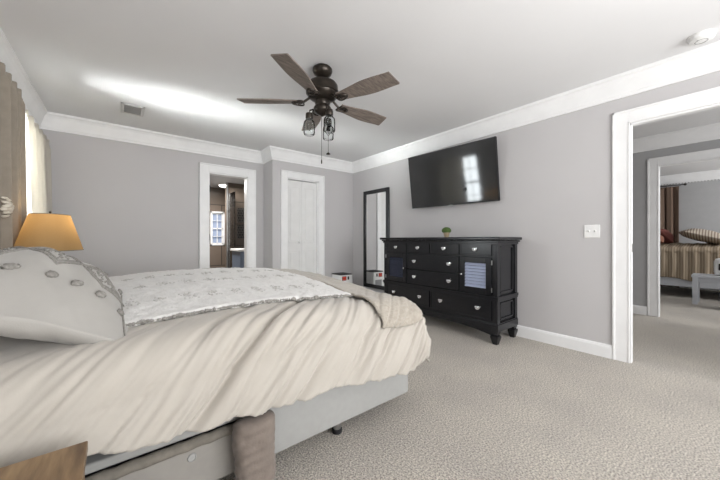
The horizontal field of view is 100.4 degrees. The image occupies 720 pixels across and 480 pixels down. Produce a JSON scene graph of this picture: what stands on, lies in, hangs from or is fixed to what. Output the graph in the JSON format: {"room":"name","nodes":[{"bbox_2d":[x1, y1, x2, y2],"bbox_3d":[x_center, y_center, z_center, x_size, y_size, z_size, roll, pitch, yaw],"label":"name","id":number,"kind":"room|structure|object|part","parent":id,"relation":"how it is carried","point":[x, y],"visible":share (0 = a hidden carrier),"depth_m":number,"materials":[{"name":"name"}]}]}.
{"room":"bedroom","nodes":[
{"label":"bedroom","id":0,"kind":"room"},
{"bbox_2d":[41,129,263,276],"bbox_3d":[-2.555,-0.170,4.079,2.490,2.420,0.120,0,0,-39],"label":"wall","id":1,"kind":"structure","parent":0,"point":[133,208],"depth_m":3.76,"materials":[{"name":"paint"}]},
{"bbox_2d":[199,162,255,268],"bbox_3d":[-1.987,-0.020,4.516,0.796,2.120,0.150,0,0,-39],"label":"trim","id":2,"kind":"structure","parent":1,"relation":"attached to","point":[205,169],"depth_m":4.46,"materials":[{"name":"paint"}]},
{"bbox_2d":[210,187,224,267],"bbox_3d":[-3.101,-0.060,6.809,3.100,2.200,0.100,0,0,-39],"label":"wall","id":3,"kind":"structure","parent":0,"point":[217,195],"depth_m":6.68,"materials":[{"name":"brown stone"}]},
{"bbox_2d":[210,211,224,244],"bbox_3d":[-3.192,-0.235,6.707,0.290,0.750,0.085,0,0,-39],"label":"window","id":4,"kind":"structure","parent":3,"relation":"in","point":[217,219],"depth_m":6.72,"materials":[{"name":"glass"}]},
{"bbox_3d":[-3.217,-0.235,6.739,0.230,0.690,0.005,0,0,-39],"label":"pane","id":5,"kind":"part","parent":4,"relation":"part of","materials":[{"name":"glass"}]},
{"bbox_2d":[210,175,243,188],"bbox_3d":[-2.424,-1.180,5.968,3.100,0.080,2.660,0,0,-39],"label":"ceiling","id":6,"kind":"structure","parent":0,"point":[214,180],"depth_m":5.85,"materials":[{"name":"white paint"}]},
{"bbox_2d":[217,183,225,187],"bbox_3d":[-2.784,-1.107,6.256,0.340,0.066,0.340,0,0,-39],"label":"flush ceiling light","id":7,"kind":"object","parent":6,"relation":"attached to","point":[219,184],"visible":0.44,"depth_m":6.12,"materials":[{"name":"glass"}]},
{"bbox_2d":[225,182,243,267],"bbox_3d":[-2.055,-0.050,6.617,1.710,2.180,0.150,0,0,-39],"label":"wall","id":8,"kind":"structure","parent":0,"point":[230,187],"depth_m":6.17,"materials":[{"name":"brown stone"}]},
{"bbox_3d":[-2.677,-0.050,6.047,0.025,2.180,0.040,0,0,-39],"label":"metal corner trim","id":9,"kind":"part","parent":8,"relation":"part of","materials":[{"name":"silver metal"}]},
{"bbox_2d":[264,160,278,268],"bbox_3d":[-1.433,-0.170,4.750,0.100,2.420,0.480,0,0,-39],"label":"wall","id":10,"kind":"structure","parent":0,"point":[271,168],"depth_m":4.59,"materials":[{"name":"paint"}]},
{"bbox_2d":[279,161,352,282],"bbox_3d":[-0.677,-0.170,5.127,1.550,2.420,0.120,0,0,-39],"label":"wall","id":11,"kind":"structure","parent":0,"point":[338,184],"depth_m":5.25,"materials":[{"name":"paint"}]},
{"bbox_2d":[288,180,315,272],"bbox_3d":[-0.939,0.046,4.880,0.533,1.963,0.067,0,0,-39],"label":"door","id":12,"kind":"structure","parent":11,"relation":"in","point":[301,195],"depth_m":4.90,"materials":[{"name":"paint"}]},
{"bbox_2d":[281,169,324,275],"bbox_3d":[-0.947,-0.013,4.891,0.777,2.105,0.150,0,0,-39],"label":"trim","id":13,"kind":"structure","parent":11,"relation":"attached to","point":[292,175],"depth_m":4.95,"materials":[{"name":"paint"}]},
{"bbox_2d":[0,0,719,175],"bbox_3d":[2.718,-1.420,3.546,10.280,0.080,7.560,0,0,-39],"label":"ceiling","id":14,"kind":"structure","parent":0,"point":[455,63],"depth_m":2.26,"materials":[{"name":"paint"}]},
{"bbox_2d":[121,102,144,116],"bbox_3d":[-2.420,-1.374,3.193,0.200,0.012,0.290,0,0,-39],"label":"ceiling vent","id":15,"kind":"object","parent":14,"relation":"in","point":[126,108],"visible":1,"depth_m":3.19,"materials":[{"name":"metal"}]},
{"bbox_2d":[237,53,399,163],"bbox_3d":[-0.268,-0.989,2.450,1.225,0.783,1.277,0,0,-39],"label":"ceiling fan","id":16,"kind":"object","parent":14,"relation":"hanging from","point":[322,90],"visible":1,"depth_m":2.33,"materials":[{"name":"brown wood"}]},
{"bbox_3d":[-0.714,-1.102,2.402,0.494,0.039,0.148,0,0,-2],"label":"blade","id":17,"kind":"part","parent":16,"relation":"part of","materials":[{"name":"brown wood"}]},
{"bbox_3d":[-0.416,-1.102,2.020,0.148,0.039,0.494,0,0,16],"label":"blade","id":18,"kind":"part","parent":16,"relation":"part of","materials":[{"name":"brown wood"}]},
{"bbox_2d":[304,119,314,136],"bbox_3d":[-0.406,-0.895,2.401,0.090,0.129,0.090,0,0,-39],"label":"glass jar","id":19,"kind":"object","parent":16,"relation":"on","point":[308,135],"depth_m":2.40,"materials":[{"name":"clear glass"}]},
{"bbox_3d":[-0.391,-1.002,2.409,0.093,0.085,0.058,0,0,-28],"label":"light arm","id":20,"kind":"part","parent":16,"relation":"part of","materials":[{"name":"brown metal"}]},
{"bbox_3d":[-0.443,-1.102,2.803,0.148,0.039,0.494,0,0,-20],"label":"blade","id":21,"kind":"part","parent":16,"relation":"part of","materials":[{"name":"brown wood"}]},
{"bbox_3d":[-0.305,-0.812,2.386,0.003,0.375,0.003,0,0,-39],"label":"pull chain","id":22,"kind":"part","parent":16,"relation":"part of","materials":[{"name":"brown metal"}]},
{"bbox_3d":[-0.278,-1.002,2.501,0.058,0.085,0.093,0,0,40],"label":"light arm","id":23,"kind":"part","parent":16,"relation":"part of","materials":[{"name":"brown metal"}]},
{"bbox_2d":[323,124,333,140],"bbox_3d":[-0.266,-0.895,2.514,0.090,0.129,0.090,0,0,-39],"label":"glass jar","id":24,"kind":"object","parent":16,"relation":"on","point":[325,124],"depth_m":2.52,"materials":[{"name":"clear glass"}]},
{"bbox_3d":[-0.249,-1.002,2.348,0.058,0.085,0.096,0,0,-39],"label":"light arm","id":25,"kind":"part","parent":16,"relation":"part of","materials":[{"name":"brown metal"}]},
{"bbox_2d":[324,115,334,133],"bbox_3d":[-0.238,-0.895,2.333,0.090,0.129,0.090,0,0,-39],"label":"glass jar","id":26,"kind":"object","parent":16,"relation":"on","point":[329,132],"depth_m":2.33,"materials":[{"name":"clear glass"}]},
{"bbox_3d":[0.023,-1.102,2.669,0.496,0.039,0.148,0,0,-39],"label":"blade","id":27,"kind":"part","parent":16,"relation":"part of","materials":[{"name":"brown wood"}]},
{"bbox_3d":[0.039,-1.102,2.185,0.494,0.039,0.148,0,0,34],"label":"blade","id":28,"kind":"part","parent":16,"relation":"part of","materials":[{"name":"brown wood"}]},
{"bbox_2d":[687,29,716,45],"bbox_3d":[2.316,-1.359,2.035,0.136,0.042,0.136,0,0,-39],"label":"smoke detector","id":29,"kind":"object","parent":14,"relation":"attached to","point":[701,37],"visible":1,"depth_m":2.01,"materials":[{"name":"white plastic"}]},
{"bbox_2d":[218,286,719,479],"bbox_3d":[2.737,1.070,3.522,10.280,0.060,7.500,0,0,-39],"label":"floor","id":30,"kind":"structure","parent":0,"point":[517,408],"depth_m":1.78,"materials":[{"name":"carpet"}]},
{"bbox_2d":[0,441,87,479],"bbox_3d":[-0.757,0.780,0.459,0.515,0.520,0.425,0,0,-39],"label":"nightstand","id":31,"kind":"object","parent":30,"relation":"on","point":[68,463],"visible":1,"depth_m":0.69,"materials":[{"name":"brown wood"}]},
{"bbox_2d":[85,374,407,479],"bbox_3d":[-0.936,0.740,1.818,1.940,0.600,1.553,0,0,-39],"label":"bed","id":32,"kind":"object","parent":30,"relation":"on","point":[208,455],"visible":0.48,"depth_m":1.17,"materials":[{"name":"grey fabric"}]},
{"bbox_2d":[0,246,127,344],"bbox_3d":[-1.257,0.225,1.215,0.541,0.394,0.870,0,0,-39],"label":"decorative pillow","id":33,"kind":"object","parent":32,"relation":"on","point":[48,294],"visible":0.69,"depth_m":1.01,"materials":[{"name":"beige fabric"}]},
{"bbox_3d":[-0.943,0.820,1.827,1.860,0.180,1.450,0,0,-39],"label":"frame","id":34,"kind":"part","parent":32,"relation":"part of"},
{"bbox_3d":[-0.831,0.855,0.958,1.025,0.161,0.035,0,0,-39],"label":"panel","id":35,"kind":"part","parent":32,"relation":"part of","materials":[{"name":"grey fabric"}]},
{"bbox_2d":[0,296,430,467],"bbox_3d":[-0.882,0.504,1.865,2.052,0.494,1.786,0,0,-39],"label":"duvet","id":36,"kind":"object","parent":32,"relation":"on","point":[154,384],"visible":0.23,"depth_m":1.04,"materials":[{"name":"beige fabric"}]},
{"bbox_2d":[109,267,352,326],"bbox_3d":[-0.935,0.298,1.987,1.175,0.131,1.430,0,0,-39],"label":"throw blanket","id":37,"kind":"object","parent":36,"relation":"on","point":[153,296],"visible":0.99,"depth_m":1.65,"materials":[{"name":"white fabric"}]},
{"bbox_2d":[269,268,422,327],"bbox_3d":[-0.275,0.381,2.358,0.378,0.224,1.744,0,0,-39],"label":"folded blanket","id":38,"kind":"object","parent":36,"relation":"on","point":[394,311],"visible":0.82,"depth_m":1.75,"materials":[{"name":"beige fabric"}]},
{"bbox_3d":[-0.123,0.960,1.614,0.042,0.120,0.042,0,0,-39],"label":"leg","id":39,"kind":"part","parent":32,"relation":"part of","materials":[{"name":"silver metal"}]},
{"bbox_3d":[-0.071,0.825,1.564,0.910,0.220,0.043,0,0,-39],"label":"panel","id":40,"kind":"part","parent":32,"relation":"part of","materials":[{"name":"grey fabric"}]},
{"bbox_2d":[231,409,275,479],"bbox_3d":[-0.418,0.868,1.174,0.181,0.345,0.112,0,0,-39],"label":"blanket","id":41,"kind":"object","parent":30,"relation":"on","point":[253,438],"visible":0.99,"depth_m":1.14,"materials":[{"name":"beige fabric"}]},
{"bbox_2d":[332,272,351,282],"bbox_3d":[-0.307,0.812,5.101,0.239,0.455,0.268,0,0,-39],"label":"box","id":42,"kind":"object","parent":30,"relation":"on","point":[346,277],"visible":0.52,"depth_m":5.02,"materials":[{"name":"white cardboard"}]},
{"bbox_3d":[-0.308,0.593,5.103,0.239,0.015,0.264,0,0,-39],"label":"panel","id":43,"kind":"part","parent":42,"relation":"part of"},
{"bbox_2d":[380,237,521,344],"bbox_3d":[0.990,0.510,3.664,0.489,1.060,1.690,0,0,-39],"label":"dresser","id":44,"kind":"object","parent":30,"relation":"on","point":[468,281],"visible":0.95,"depth_m":3.22,"materials":[{"name":"black wood"}]},
{"bbox_3d":[0.485,0.370,3.980,0.024,0.250,0.251,0,0,-39],"label":"louver panel","id":45,"kind":"part","parent":44,"relation":"part of","materials":[{"name":"black wood"}]},
{"bbox_3d":[0.485,0.106,3.980,0.032,0.120,0.363,0,0,-39],"label":"drawer","id":46,"kind":"part","parent":44,"relation":"part of","materials":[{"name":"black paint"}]},
{"bbox_3d":[0.484,0.372,3.979,0.028,0.371,0.365,0,0,-39],"label":"door","id":47,"kind":"part","parent":44,"relation":"part of","materials":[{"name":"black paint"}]},
{"bbox_3d":[0.599,0.708,3.838,0.032,0.203,0.727,0,0,-39],"label":"drawer","id":48,"kind":"part","parent":44,"relation":"part of","materials":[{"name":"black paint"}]},
{"bbox_3d":[0.718,0.106,3.691,0.032,0.120,0.355,0,0,-39],"label":"drawer","id":49,"kind":"part","parent":44,"relation":"part of","materials":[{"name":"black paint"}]},
{"bbox_3d":[0.841,0.470,3.537,0.032,0.172,0.749,0,0,-39],"label":"drawer","id":50,"kind":"part","parent":44,"relation":"part of","materials":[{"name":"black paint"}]},
{"bbox_3d":[0.841,0.279,3.537,0.032,0.180,0.749,0,0,-39],"label":"drawer","id":51,"kind":"part","parent":44,"relation":"part of","materials":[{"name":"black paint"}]},
{"bbox_3d":[0.956,0.106,3.394,0.032,0.120,0.382,0,0,-39],"label":"drawer","id":52,"kind":"part","parent":44,"relation":"part of","materials":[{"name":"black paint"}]},
{"bbox_2d":[442,227,450,236],"bbox_3d":[1.054,-0.082,3.652,0.112,0.125,0.114,0,0,-39],"label":"potted plant","id":53,"kind":"object","parent":44,"relation":"on","point":[446,231],"visible":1,"depth_m":3.62,"materials":[{"name":"green plant"}]},
{"bbox_3d":[1.071,0.708,3.252,0.032,0.203,0.741,0,0,-39],"label":"drawer","id":54,"kind":"part","parent":44,"relation":"part of","materials":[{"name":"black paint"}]},
{"bbox_3d":[1.193,0.370,3.099,0.024,0.250,0.238,0,0,-39],"label":"louver panel","id":55,"kind":"part","parent":44,"relation":"part of","materials":[{"name":"wood"}]},
{"bbox_3d":[1.193,0.106,3.099,0.032,0.120,0.350,0,0,-39],"label":"drawer","id":56,"kind":"part","parent":44,"relation":"part of","materials":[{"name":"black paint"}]},
{"bbox_3d":[1.192,0.372,3.098,0.028,0.371,0.352,0,0,-39],"label":"door","id":57,"kind":"part","parent":44,"relation":"part of","materials":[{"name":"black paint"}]},
{"bbox_2d":[660,277,719,289],"bbox_3d":[6.495,0.650,5.383,1.370,0.780,2.050,0,0,-39],"label":"bed","id":58,"kind":"object","parent":30,"relation":"on","point":[670,281],"visible":0.02,"depth_m":5.28,"materials":[{"name":"brown and beige striped fabric"},{"name":"dark wood"}]},
{"bbox_2d":[660,242,719,280],"bbox_3d":[6.478,0.404,5.363,1.421,0.675,2.122,0,0,-39],"label":"quilt","id":59,"kind":"object","parent":58,"relation":"on","point":[677,260],"visible":0.66,"depth_m":5.25,"materials":[{"name":"beige fabric"}]},
{"bbox_2d":[660,235,663,243],"bbox_3d":[5.761,-0.009,5.842,0.300,0.206,0.233,0,0,-44],"label":"throw pillow","id":60,"kind":"object","parent":59,"relation":"on","point":[661,236],"visible":0.38,"depth_m":5.70,"materials":[{"name":"orange fabric"}]},
{"bbox_2d":[660,229,673,243],"bbox_3d":[6.073,-0.055,6.012,0.286,0.296,0.440,0,0,36],"label":"throw pillow","id":61,"kind":"object","parent":59,"relation":"on","point":[668,236],"visible":0.52,"depth_m":5.85,"materials":[{"name":"red fabric"}]},
{"bbox_2d":[679,228,719,243],"bbox_3d":[6.294,-0.051,5.497,0.571,0.292,0.720,0,0,41],"label":"striped pillow","id":62,"kind":"object","parent":59,"relation":"on","point":[703,235],"visible":1,"depth_m":5.33,"materials":[{"name":"beige fabric"}]},
{"bbox_2d":[691,273,719,304],"bbox_3d":[5.665,0.805,4.644,0.390,0.470,0.700,0,0,-39],"label":"bedside table","id":63,"kind":"object","parent":30,"relation":"on","point":[696,277],"visible":1,"depth_m":4.76,"materials":[{"name":"white paint"}]},
{"bbox_3d":[5.350,0.825,4.789,0.060,0.430,0.060,0,0,-39],"label":"leg","id":64,"kind":"part","parent":63,"relation":"part of","materials":[{"name":"white paint"}]},
{"bbox_2d":[714,258,719,275],"bbox_3d":[5.654,0.435,4.630,0.225,0.270,0.250,0,0,-39],"label":"humidifier","id":65,"kind":"object","parent":63,"relation":"on","point":[716,261],"visible":1,"depth_m":4.64,"materials":[{"name":"plastic"}]},
{"bbox_3d":[-2.185,0.710,2.221,0.377,0.660,0.360,0,0,-39],"label":"nightstand","id":66,"kind":"object","parent":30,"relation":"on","visible":0},
{"bbox_2d":[13,211,83,250],"bbox_3d":[-2.172,0.092,2.103,0.350,0.576,0.586,0,0,-39],"label":"table lamp","id":67,"kind":"object","parent":66,"relation":"on","point":[58,232],"visible":0.67,"depth_m":1.95,"materials":[{"name":"orange-tan fabric"},{"name":"dark bronze"}]},
{"bbox_2d":[353,71,719,344],"bbox_3d":[2.111,-0.170,2.749,0.055,2.420,7.080,0,0,-39],"label":"wall","id":68,"kind":"structure","parent":0,"point":[555,173],"depth_m":2.97,"materials":[{"name":"paint"}]},
{"bbox_2d":[0,27,719,172],"bbox_3d":[0.372,-1.290,1.659,4.020,0.180,7.320,0,0,-39],"label":"trim","id":69,"kind":"structure","parent":68,"relation":"attached to","point":[703,60],"depth_m":3.29,"materials":[{"name":"paint"}]},
{"bbox_2d":[363,187,389,289],"bbox_3d":[0.264,0.000,4.973,0.033,1.640,0.620,0,0,-39],"label":"wall mirror","id":70,"kind":"object","parent":68,"relation":"attached to","point":[376,203],"visible":0.79,"depth_m":4.97,"materials":[{"name":"black wood"}]},
{"bbox_2d":[366,192,385,285],"bbox_3d":[0.264,0.000,4.972,0.006,1.526,0.506,0,0,-39],"label":"mirror glass","id":71,"kind":"object","parent":70,"relation":"attached to","point":[375,201],"depth_m":4.98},
{"bbox_2d":[408,136,499,208],"bbox_3d":[1.145,-0.770,3.774,0.207,0.706,1.195,0,0,-43],"label":"television","id":72,"kind":"object","parent":68,"relation":"attached to","point":[466,173],"visible":1,"depth_m":3.66,"materials":[{"name":"black plastic"}]},
{"bbox_3d":[1.123,-0.775,3.753,0.133,0.696,1.195,0,0,-43],"label":"casing","id":73,"kind":"part","parent":72,"relation":"part of","materials":[{"name":"black plastic"}]},
{"bbox_2d":[501,325,611,358],"bbox_3d":[0.794,0.981,3.857,0.609,0.118,3.703,0,0,-39],"label":"baseboard","id":74,"kind":"structure","parent":68,"relation":"attached to","point":[574,343],"depth_m":2.86,"materials":[{"name":"paint"}]},
{"bbox_2d":[584,225,599,237],"bbox_3d":[2.095,-0.070,2.711,0.018,0.116,0.116,0,0,-39],"label":"light switch","id":75,"kind":"object","parent":68,"relation":"attached to","point":[590,231],"visible":1,"depth_m":2.71,"materials":[{"name":"white plastic"}]},
{"bbox_2d":[612,86,719,362],"bbox_3d":[2.549,-0.022,2.191,0.075,2.125,1.090,0,0,-39],"label":"trim","id":76,"kind":"structure","parent":68,"relation":"attached to","point":[622,121],"depth_m":2.53,"materials":[{"name":"paint"}]},
{"bbox_2d":[633,139,719,305],"bbox_3d":[4.309,-0.170,3.657,0.060,2.420,5.500,0,0,-39],"label":"wall","id":77,"kind":"structure","parent":0,"point":[639,159],"depth_m":4.13,"materials":[{"name":"paint"}]},
{"bbox_2d":[633,305,646,314],"bbox_3d":[3.234,0.981,4.934,0.016,0.118,2.163,0,0,-39],"label":"baseboard","id":78,"kind":"structure","parent":77,"relation":"attached to","point":[637,309],"depth_m":4.14,"materials":[{"name":"paint"}]},
{"bbox_2d":[633,122,719,152],"bbox_3d":[3.419,-1.290,2.941,2.225,0.180,5.500,0,0,-39],"label":"trim","id":79,"kind":"structure","parent":77,"relation":"attached to","point":[709,132],"depth_m":3.84,"materials":[{"name":"paint"}]},
{"bbox_2d":[647,148,719,316],"bbox_3d":[4.279,-0.025,3.679,0.075,2.130,1.092,0,0,-39],"label":"trim","id":80,"kind":"structure","parent":77,"relation":"attached to","point":[653,168],"depth_m":4.02,"materials":[{"name":"paint"}]},
{"bbox_2d":[660,179,719,243],"bbox_3d":[7.254,-0.170,6.012,0.120,2.420,5.720,0,0,-39],"label":"wall","id":81,"kind":"structure","parent":0,"point":[699,202],"depth_m":6.22,"materials":[{"name":"paint"}]},
{"bbox_2d":[660,169,719,184],"bbox_3d":[5.767,-1.290,4.829,3.680,0.180,5.500,0,0,-39],"label":"trim","id":82,"kind":"structure","parent":81,"relation":"attached to","point":[712,174],"depth_m":6.27,"materials":[{"name":"paint"}]},
{"bbox_2d":[666,286,719,290],"bbox_3d":[5.767,0.981,4.829,3.680,0.118,5.500,0,0,-39],"label":"baseboard","id":83,"kind":"structure","parent":81,"relation":"attached to","point":[666,286],"depth_m":6.17,"materials":[{"name":"paint"}]},
{"bbox_3d":[6.234,-1.145,7.069,0.144,0.050,1.995,0,0,-39],"label":"curtain rod","id":84,"kind":"object","parent":81,"relation":"attached to","visible":0},
{"bbox_2d":[660,186,678,286],"bbox_3d":[6.556,-0.050,6.589,0.094,2.140,0.637,0,0,-39],"label":"curtain","id":85,"kind":"object","parent":84,"relation":"hanging from","point":[669,196],"visible":0.16,"depth_m":6.43,"materials":[{"name":"brown fabric"}]},
{"bbox_3d":[-2.406,1.070,5.944,3.100,0.060,2.720,0,0,-39],"label":"floor","id":86,"kind":"structure","parent":0,"visible":0},
{"bbox_2d":[229,191,234,267],"bbox_3d":[-2.512,0.055,5.878,0.012,1.930,0.410,0,0,-39],"label":"glass panel","id":87,"kind":"object","parent":86,"relation":"on","point":[231,195],"visible":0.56,"depth_m":5.92,"materials":[{"name":"clear glass"}]},
{"bbox_2d":[230,248,243,267],"bbox_3d":[-1.925,0.610,5.706,0.890,0.860,0.533,0,0,-39],"label":"bathroom vanity","id":88,"kind":"object","parent":86,"relation":"on","point":[237,253],"visible":0.11,"depth_m":5.38,"materials":[{"name":"grey wood"}]},
{"bbox_2d":[230,248,243,251],"bbox_3d":[-1.926,0.200,5.707,0.890,0.040,0.530,0,0,-39],"label":"countertop","id":89,"kind":"structure","parent":88,"relation":"on","point":[236,249],"depth_m":5.33,"materials":[{"name":"white stone"}]},
{"bbox_3d":[-1.929,0.415,5.391,0.390,0.350,0.020,0,0,-39],"label":"door","id":90,"kind":"part","parent":88,"relation":"part of","materials":[{"name":"wood"}]},
{"bbox_3d":[-1.241,-0.170,0.362,0.120,2.420,7.560,0,0,-39],"label":"wall","id":91,"kind":"structure","parent":0,"visible":0},
{"bbox_3d":[-1.241,-0.408,0.426,0.140,1.595,7.220,0,0,-39],"label":"window","id":92,"kind":"structure","parent":91,"relation":"in","visible":0},
{"bbox_2d":[0,62,26,249],"bbox_3d":[-2.344,-0.035,1.995,0.147,2.110,0.630,0,0,-39],"label":"curtain","id":93,"kind":"object","parent":92,"relation":"hanging from","point":[13,180],"visible":0.53,"depth_m":1.98,"materials":[{"name":"beige fabric"}]},
{"bbox_2d":[0,196,13,217],"bbox_3d":[-2.118,-0.189,1.793,0.116,0.125,0.079,0,0,25],"label":"fabric flower","id":94,"kind":"object","parent":93,"relation":"attached to","point":[7,209],"visible":1,"depth_m":1.77,"materials":[{"name":"beige fabric"}]},
{"bbox_3d":[-2.747,-1.085,2.385,0.036,0.050,2.190,0,0,-39],"label":"curtain rod","id":95,"kind":"object","parent":92,"relation":"attached to","visible":0},
{"bbox_2d":[25,109,51,214],"bbox_3d":[-3.034,-0.025,2.869,0.116,2.090,0.992,0,0,-39],"label":"curtain","id":96,"kind":"object","parent":95,"relation":"hanging from","point":[38,151],"visible":0.34,"depth_m":2.77,"materials":[{"name":"beige fabric"}]}
]}

